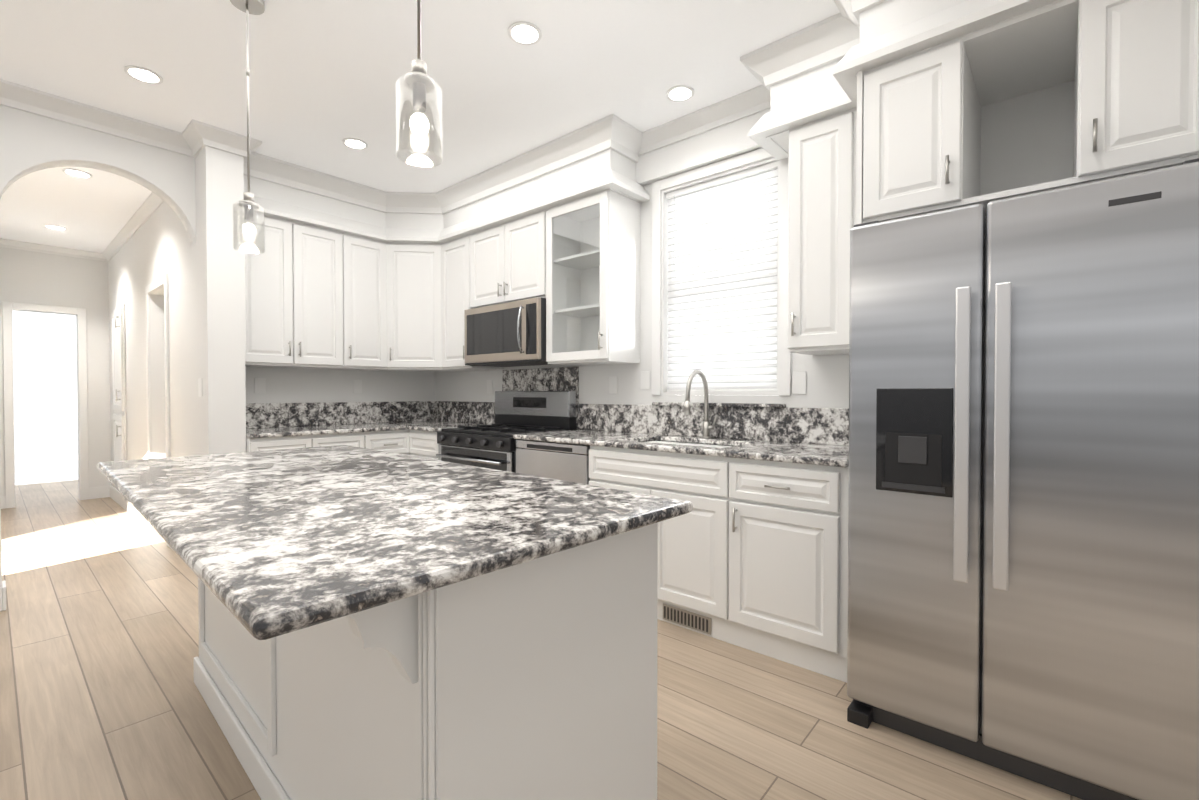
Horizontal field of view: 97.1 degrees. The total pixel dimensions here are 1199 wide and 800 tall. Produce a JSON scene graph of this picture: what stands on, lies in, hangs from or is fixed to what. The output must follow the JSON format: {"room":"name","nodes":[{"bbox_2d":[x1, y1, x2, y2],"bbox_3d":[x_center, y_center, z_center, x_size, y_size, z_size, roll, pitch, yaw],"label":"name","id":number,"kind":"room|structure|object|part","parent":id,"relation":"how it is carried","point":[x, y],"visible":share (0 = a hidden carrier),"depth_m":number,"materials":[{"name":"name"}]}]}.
{"room":"kitchen","nodes":[
{"label":"kitchen","id":0,"kind":"room"},
{"bbox_2d":[0,105,195,586],"bbox_3d":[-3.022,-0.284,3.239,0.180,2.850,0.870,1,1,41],"label":"wall","id":1,"kind":"structure","parent":0,"point":[182,237],"depth_m":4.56,"materials":[{"name":"paint"}]},
{"bbox_2d":[0,581,5,610],"bbox_3d":[-3.831,1.090,2.222,0.040,0.130,1.785,1,1,41],"label":"baseboard","id":2,"kind":"structure","parent":1,"relation":"attached to","point":[2,589],"depth_m":2.88,"materials":[{"name":"paint"}]},
{"bbox_2d":[0,79,200,157],"bbox_3d":[-3.506,-1.645,2.473,0.105,0.106,2.645,1,1,41],"label":"crown molding","id":3,"kind":"structure","parent":1,"relation":"attached to","point":[13,95],"depth_m":3.10,"materials":[{"name":"paint"}]},
{"bbox_2d":[192,146,251,454],"bbox_3d":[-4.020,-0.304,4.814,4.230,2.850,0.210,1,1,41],"label":"pillar","id":4,"kind":"structure","parent":0,"point":[218,274],"depth_m":3.43,"materials":[{"name":"paint"}]},
{"bbox_2d":[0,238,99,259],"bbox_3d":[-5.858,-1.603,5.631,0.060,0.075,0.810,1,1,41],"label":"crown molding","id":5,"kind":"structure","parent":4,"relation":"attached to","point":[8,243],"depth_m":5.63,"materials":[{"name":"paint"}]},
{"bbox_2d":[1,301,107,508],"bbox_3d":[-5.864,0.049,5.678,0.018,2.120,0.840,1,1,41],"label":"door frame","id":6,"kind":"structure","parent":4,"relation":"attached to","point":[8,498],"depth_m":5.52,"materials":[{"name":"paint"}]},
{"bbox_2d":[111,304,126,499],"bbox_3d":[-5.036,0.046,5.517,0.660,2.030,0.066,1,1,41],"label":"door","id":7,"kind":"structure","parent":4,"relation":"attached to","point":[119,384],"depth_m":5.41,"materials":[{"name":"paint"}]},
{"bbox_2d":[100,192,163,260],"bbox_3d":[-4.199,-1.592,4.780,3.680,0.075,0.060,1,1,41],"label":"crown molding","id":8,"kind":"structure","parent":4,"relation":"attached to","point":[153,202],"depth_m":4.82,"materials":[{"name":"paint"}]},
{"bbox_2d":[108,273,173,550],"bbox_3d":[-4.029,0.072,4.683,4.095,2.100,0.018,1,1,41],"label":"door frame","id":9,"kind":"structure","parent":4,"relation":"attached to","point":[164,279],"depth_m":4.52,"materials":[{"name":"paint"}]},
{"bbox_2d":[184,119,261,158],"bbox_3d":[-2.388,-1.657,3.390,0.090,0.106,0.375,1,1,41],"label":"crown molding","id":10,"kind":"structure","parent":4,"relation":"attached to","point":[194,138],"depth_m":3.37,"materials":[{"name":"paint"}]},
{"bbox_2d":[248,367,431,402],"bbox_3d":[-2.267,-0.301,4.588,0.160,2.850,1.740,1,1,41],"label":"wall","id":11,"kind":"structure","parent":0,"point":[283,385],"depth_m":4.50,"materials":[{"name":"paint"}]},
{"bbox_2d":[254,378,265,393],"bbox_3d":[-2.607,-0.110,4.066,0.006,0.120,0.075,1,1,41],"label":"electrical outlet","id":12,"kind":"object","parent":11,"relation":"attached to","point":[260,385],"visible":1,"depth_m":4.07,"materials":[{"name":"white plastic"}]},
{"bbox_2d":[244,192,347,369],"bbox_3d":[-2.399,-0.849,4.035,0.348,1.190,0.731,1,1,41],"label":"upper cabinet","id":13,"kind":"object","parent":11,"relation":"attached to","point":[296,290],"depth_m":3.94,"materials":[{"name":"paint"}]},
{"bbox_2d":[244,152,383,223],"bbox_3d":[-2.292,-1.525,4.174,0.316,0.389,1.096,1,1,41],"label":"crown molding","id":14,"kind":"structure","parent":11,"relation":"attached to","point":[269,178],"depth_m":4.02,"materials":[{"name":"paint"}]},
{"bbox_2d":[344,216,387,370],"bbox_3d":[-2.041,-0.854,4.449,0.348,1.190,0.365,1,1,41],"label":"upper cabinet","id":15,"kind":"object","parent":11,"relation":"attached to","point":[367,290],"depth_m":4.34,"materials":[{"name":"paint"}]},
{"bbox_2d":[0,0,839,252],"bbox_3d":[-2.842,-1.689,1.745,13.700,0.200,7.210,1,1,41],"label":"ceiling","id":16,"kind":"structure","parent":0,"point":[325,76],"depth_m":2.75,"materials":[{"name":"paint"}]},
{"bbox_2d":[44,225,67,229],"bbox_3d":[-5.134,-1.628,4.998,0.156,0.007,0.156,1,1,41],"label":"recessed light","id":17,"kind":"object","parent":16,"relation":"in","point":[55,227],"visible":1,"depth_m":4.98,"materials":[{"name":"paint"}]},
{"bbox_2d":[62,168,92,177],"bbox_3d":[-3.714,-1.612,3.766,0.156,0.007,0.156,1,1,41],"label":"recessed light","id":18,"kind":"object","parent":16,"relation":"in","point":[77,173],"visible":0.96,"depth_m":3.76,"materials":[{"name":"paint"}]},
{"bbox_2d":[124,65,162,83],"bbox_3d":[-2.382,-1.698,2.767,0.156,0.007,0.156,1,1,41],"label":"recessed light","id":19,"kind":"object","parent":16,"relation":"in","point":[143,74],"visible":1,"depth_m":2.76,"materials":[{"name":"paint"}]},
{"bbox_2d":[230,0,264,253],"bbox_3d":[-1.485,-1.165,2.238,0.124,1.060,0.124,1,1,41],"label":"pendant light","id":20,"kind":"object","parent":16,"relation":"hanging from","point":[248,205],"visible":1,"depth_m":2.23,"materials":[{"name":"clear glass"}]},
{"bbox_2d":[342,138,367,149],"bbox_3d":[-1.630,-1.708,3.532,0.156,0.007,0.156,1,1,41],"label":"recessed light","id":21,"kind":"object","parent":16,"relation":"in","point":[355,143],"visible":1,"depth_m":3.52,"materials":[{"name":"paint"}]},
{"bbox_2d":[396,0,442,166],"bbox_3d":[-0.463,-1.153,1.356,0.124,1.060,0.124,1,1,41],"label":"pendant light","id":22,"kind":"object","parent":16,"relation":"hanging from","point":[418,81],"visible":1,"depth_m":1.35,"materials":[{"name":"clear glass"}]},
{"bbox_2d":[508,21,541,44],"bbox_3d":[-0.345,-1.694,2.449,0.156,0.007,0.156,1,1,41],"label":"recessed light","id":23,"kind":"object","parent":16,"relation":"in","point":[524,33],"visible":1,"depth_m":2.44,"materials":[{"name":"paint"}]},
{"bbox_2d":[666,85,693,101],"bbox_3d":[0.448,-1.701,2.940,0.156,0.007,0.156,1,1,41],"label":"recessed light","id":24,"kind":"object","parent":16,"relation":"in","point":[680,93],"visible":1,"depth_m":2.93,"materials":[{"name":"paint"}]},
{"bbox_2d":[0,480,1081,799],"bbox_3d":[-2.842,1.201,1.783,13.700,0.080,7.210,1,1,41],"label":"floor","id":25,"kind":"structure","parent":0,"point":[100,696],"depth_m":1.99,"materials":[{"name":"brown wood"}]},
{"bbox_2d":[246,401,405,454],"bbox_3d":[-1.968,0.576,4.328,0.643,1.103,1.710,1,1,41],"label":"base cabinet","id":26,"kind":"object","parent":25,"relation":"on","point":[381,426],"depth_m":4.16,"materials":[{"name":"paint"}]},
{"bbox_2d":[194,525,657,799],"bbox_3d":[-0.797,0.720,1.698,1.910,0.886,0.876,1,1,41],"label":"kitchen island","id":27,"kind":"object","parent":25,"relation":"on","point":[377,625],"depth_m":1.12,"materials":[{"name":"paint"}]},
{"bbox_2d":[97,445,692,656],"bbox_3d":[-0.863,0.262,1.694,2.154,0.030,1.020,1,1,41],"label":"island countertop","id":28,"kind":"structure","parent":27,"relation":"on","point":[294,548],"depth_m":1.13,"materials":[{"name":"multicoloured stone"}]},
{"bbox_2d":[436,391,575,472],"bbox_3d":[-0.720,0.532,3.958,0.864,1.200,0.673,1,1,41],"label":"range","id":29,"kind":"object","parent":25,"relation":"on","point":[492,446],"visible":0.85,"depth_m":3.91,"materials":[{"name":"silver metal"}]},
{"bbox_2d":[515,439,589,484],"bbox_3d":[-0.118,0.698,3.486,0.634,0.881,0.598,1,1,41],"label":"dishwasher","id":30,"kind":"object","parent":25,"relation":"on","point":[561,461],"visible":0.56,"depth_m":3.23,"materials":[{"name":"grey metal"}]},
{"bbox_2d":[406,367,848,682],"bbox_3d":[-0.320,0.446,3.665,4.003,1.379,0.644,1,1,41],"label":"base cabinet","id":31,"kind":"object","parent":25,"relation":"on","point":[753,550],"depth_m":2.54,"materials":[{"name":"paint"}]},
{"bbox_2d":[646,370,725,445],"bbox_3d":[0.500,0.130,2.994,0.684,0.607,0.477,1,1,41],"label":"sink","id":32,"kind":"object","parent":31,"relation":"in","point":[705,440],"depth_m":3.14,"materials":[{"name":"silver metal"}]},
{"bbox_2d":[663,603,710,634],"bbox_3d":[0.435,1.097,2.655,0.280,0.080,0.008,1,1,41],"label":"air vent register","id":33,"kind":"object","parent":31,"relation":"attached to","point":[692,620],"visible":1,"depth_m":2.65,"materials":[{"name":"silver metal"}]},
{"bbox_2d":[847,158,1198,799],"bbox_3d":[1.484,0.266,1.900,0.896,1.787,0.896,1,1,41],"label":"fridge","id":34,"kind":"object","parent":25,"relation":"on","point":[1023,540],"visible":1,"depth_m":1.56,"materials":[{"name":"grey metal"}]},
{"bbox_2d":[432,157,848,408],"bbox_3d":[1.463,-0.276,2.651,8.340,2.850,0.160,1,1,41],"label":"wall","id":35,"kind":"structure","parent":0,"point":[827,376],"depth_m":3.54,"materials":[{"name":"paint"}]},
{"bbox_2d":[384,216,439,367],"bbox_3d":[-1.572,-0.862,4.496,0.333,1.175,0.333,1,1,41],"label":"upper cabinet","id":36,"kind":"object","parent":35,"relation":"attached to","point":[411,247],"depth_m":4.49,"materials":[{"name":"paint"}]},
{"bbox_2d":[384,192,443,227],"bbox_3d":[-1.590,-1.532,4.726,0.658,0.389,0.658,1,1,41],"label":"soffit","id":37,"kind":"object","parent":35,"relation":"attached to","point":[428,207],"depth_m":4.47,"materials":[{"name":"paint"}]},
{"bbox_2d":[388,368,439,372],"bbox_3d":[-1.590,-0.858,4.735,0.658,1.190,0.658,1,1,41],"label":"upper cabinet","id":38,"kind":"object","parent":35,"relation":"attached to","point":[433,370],"depth_m":4.53,"materials":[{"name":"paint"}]},
{"bbox_2d":[440,216,503,371],"bbox_3d":[-1.083,-0.855,4.503,0.414,1.190,0.348,1,1,41],"label":"upper cabinet","id":39,"kind":"object","parent":35,"relation":"attached to","point":[454,236],"depth_m":4.38,"materials":[{"name":"paint"}]},
{"bbox_2d":[468,188,579,311],"bbox_3d":[-0.596,-1.081,4.080,0.871,0.726,0.348,1,1,41],"label":"upper cabinet","id":40,"kind":"object","parent":35,"relation":"attached to","point":[518,250],"depth_m":3.83,"materials":[{"name":"paint"}]},
{"bbox_2d":[464,297,553,366],"bbox_3d":[-0.634,-0.493,4.044,0.862,0.438,0.460,1,1,41],"label":"microwave","id":41,"kind":"object","parent":40,"relation":"attached to","point":[511,334],"visible":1,"depth_m":3.86,"materials":[{"name":"grey metal"}]},
{"bbox_2d":[444,124,643,223],"bbox_3d":[-0.529,-1.523,4.037,1.850,0.389,0.316,1,1,41],"label":"crown molding","id":42,"kind":"structure","parent":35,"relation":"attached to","point":[598,173],"depth_m":3.49,"materials":[{"name":"paint"}]},
{"bbox_2d":[609,376,617,393],"bbox_3d":[0.098,-0.105,3.719,0.075,0.120,0.006,1,1,41],"label":"electrical outlet","id":43,"kind":"object","parent":35,"relation":"attached to","point":[613,385],"visible":1,"depth_m":3.71,"materials":[{"name":"white plastic"}]},
{"bbox_2d":[641,371,649,388],"bbox_3d":[0.306,-0.133,3.539,0.075,0.120,0.006,1,1,41],"label":"electrical outlet","id":44,"kind":"object","parent":35,"relation":"attached to","point":[645,379],"visible":1,"depth_m":3.53,"materials":[{"name":"white plastic"}]},
{"bbox_2d":[652,148,790,395],"bbox_3d":[0.743,-0.726,3.241,0.920,1.395,0.158,1,1,41],"label":"window","id":45,"kind":"structure","parent":35,"relation":"in","point":[720,310],"depth_m":3.20,"materials":[{"name":"paint"}]},
{"bbox_2d":[792,371,805,393],"bbox_3d":[1.082,-0.094,2.869,0.075,0.120,0.006,1,1,41],"label":"electrical outlet","id":46,"kind":"object","parent":35,"relation":"attached to","point":[798,382],"visible":1,"depth_m":2.87,"materials":[{"name":"white plastic"}]},
{"bbox_2d":[764,16,855,155],"bbox_3d":[1.136,-1.504,2.600,0.480,0.389,0.316,1,1,41],"label":"crown molding","id":47,"kind":"structure","parent":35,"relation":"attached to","point":[829,56],"depth_m":2.49,"materials":[{"name":"paint"}]},
{"bbox_2d":[784,76,855,354],"bbox_3d":[1.163,-0.829,2.564,0.380,1.190,0.348,1,1,41],"label":"upper cabinet","id":48,"kind":"object","parent":35,"relation":"attached to","point":[820,124],"depth_m":2.45,"materials":[{"name":"paint"}]},
{"bbox_2d":[856,0,983,223],"bbox_3d":[1.362,-1.063,2.217,0.330,0.714,0.608,1,1,41],"label":"upper cabinet","id":49,"kind":"object","parent":35,"relation":"attached to","point":[868,110],"depth_m":1.99,"materials":[{"name":"paint"}]},
{"bbox_2d":[856,0,1071,107],"bbox_3d":[1.607,-1.496,2.021,0.990,0.389,0.576,1,1,41],"label":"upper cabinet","id":50,"kind":"object","parent":35,"relation":"attached to","point":[1020,47],"depth_m":1.96,"materials":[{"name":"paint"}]},
{"bbox_3d":[-0.181,-1.505,2.786,4.697,0.393,1.753,1,1,41],"label":"crown","id":51,"kind":"part","parent":50,"relation":"part of","materials":[{"name":"paint"}]},
{"bbox_2d":[1068,0,1198,185],"bbox_3d":[1.838,-1.057,1.807,0.314,0.714,0.608,1,1,41],"label":"upper cabinet","id":52,"kind":"object","parent":35,"relation":"attached to","point":[1133,77],"depth_m":1.60,"materials":[{"name":"paint"}]},
{"label":"outside","id":53,"kind":"structure","parent":0,"visible":0},
{"bbox_2d":[13,311,77,484],"bbox_3d":[-7.348,-0.258,6.967,0.020,2.700,2.400,1,1,41],"label":"doorway","id":54,"kind":"structure","parent":53,"point":[45,395],"depth_m":6.99,"materials":[{"name":"white"}]}
]}

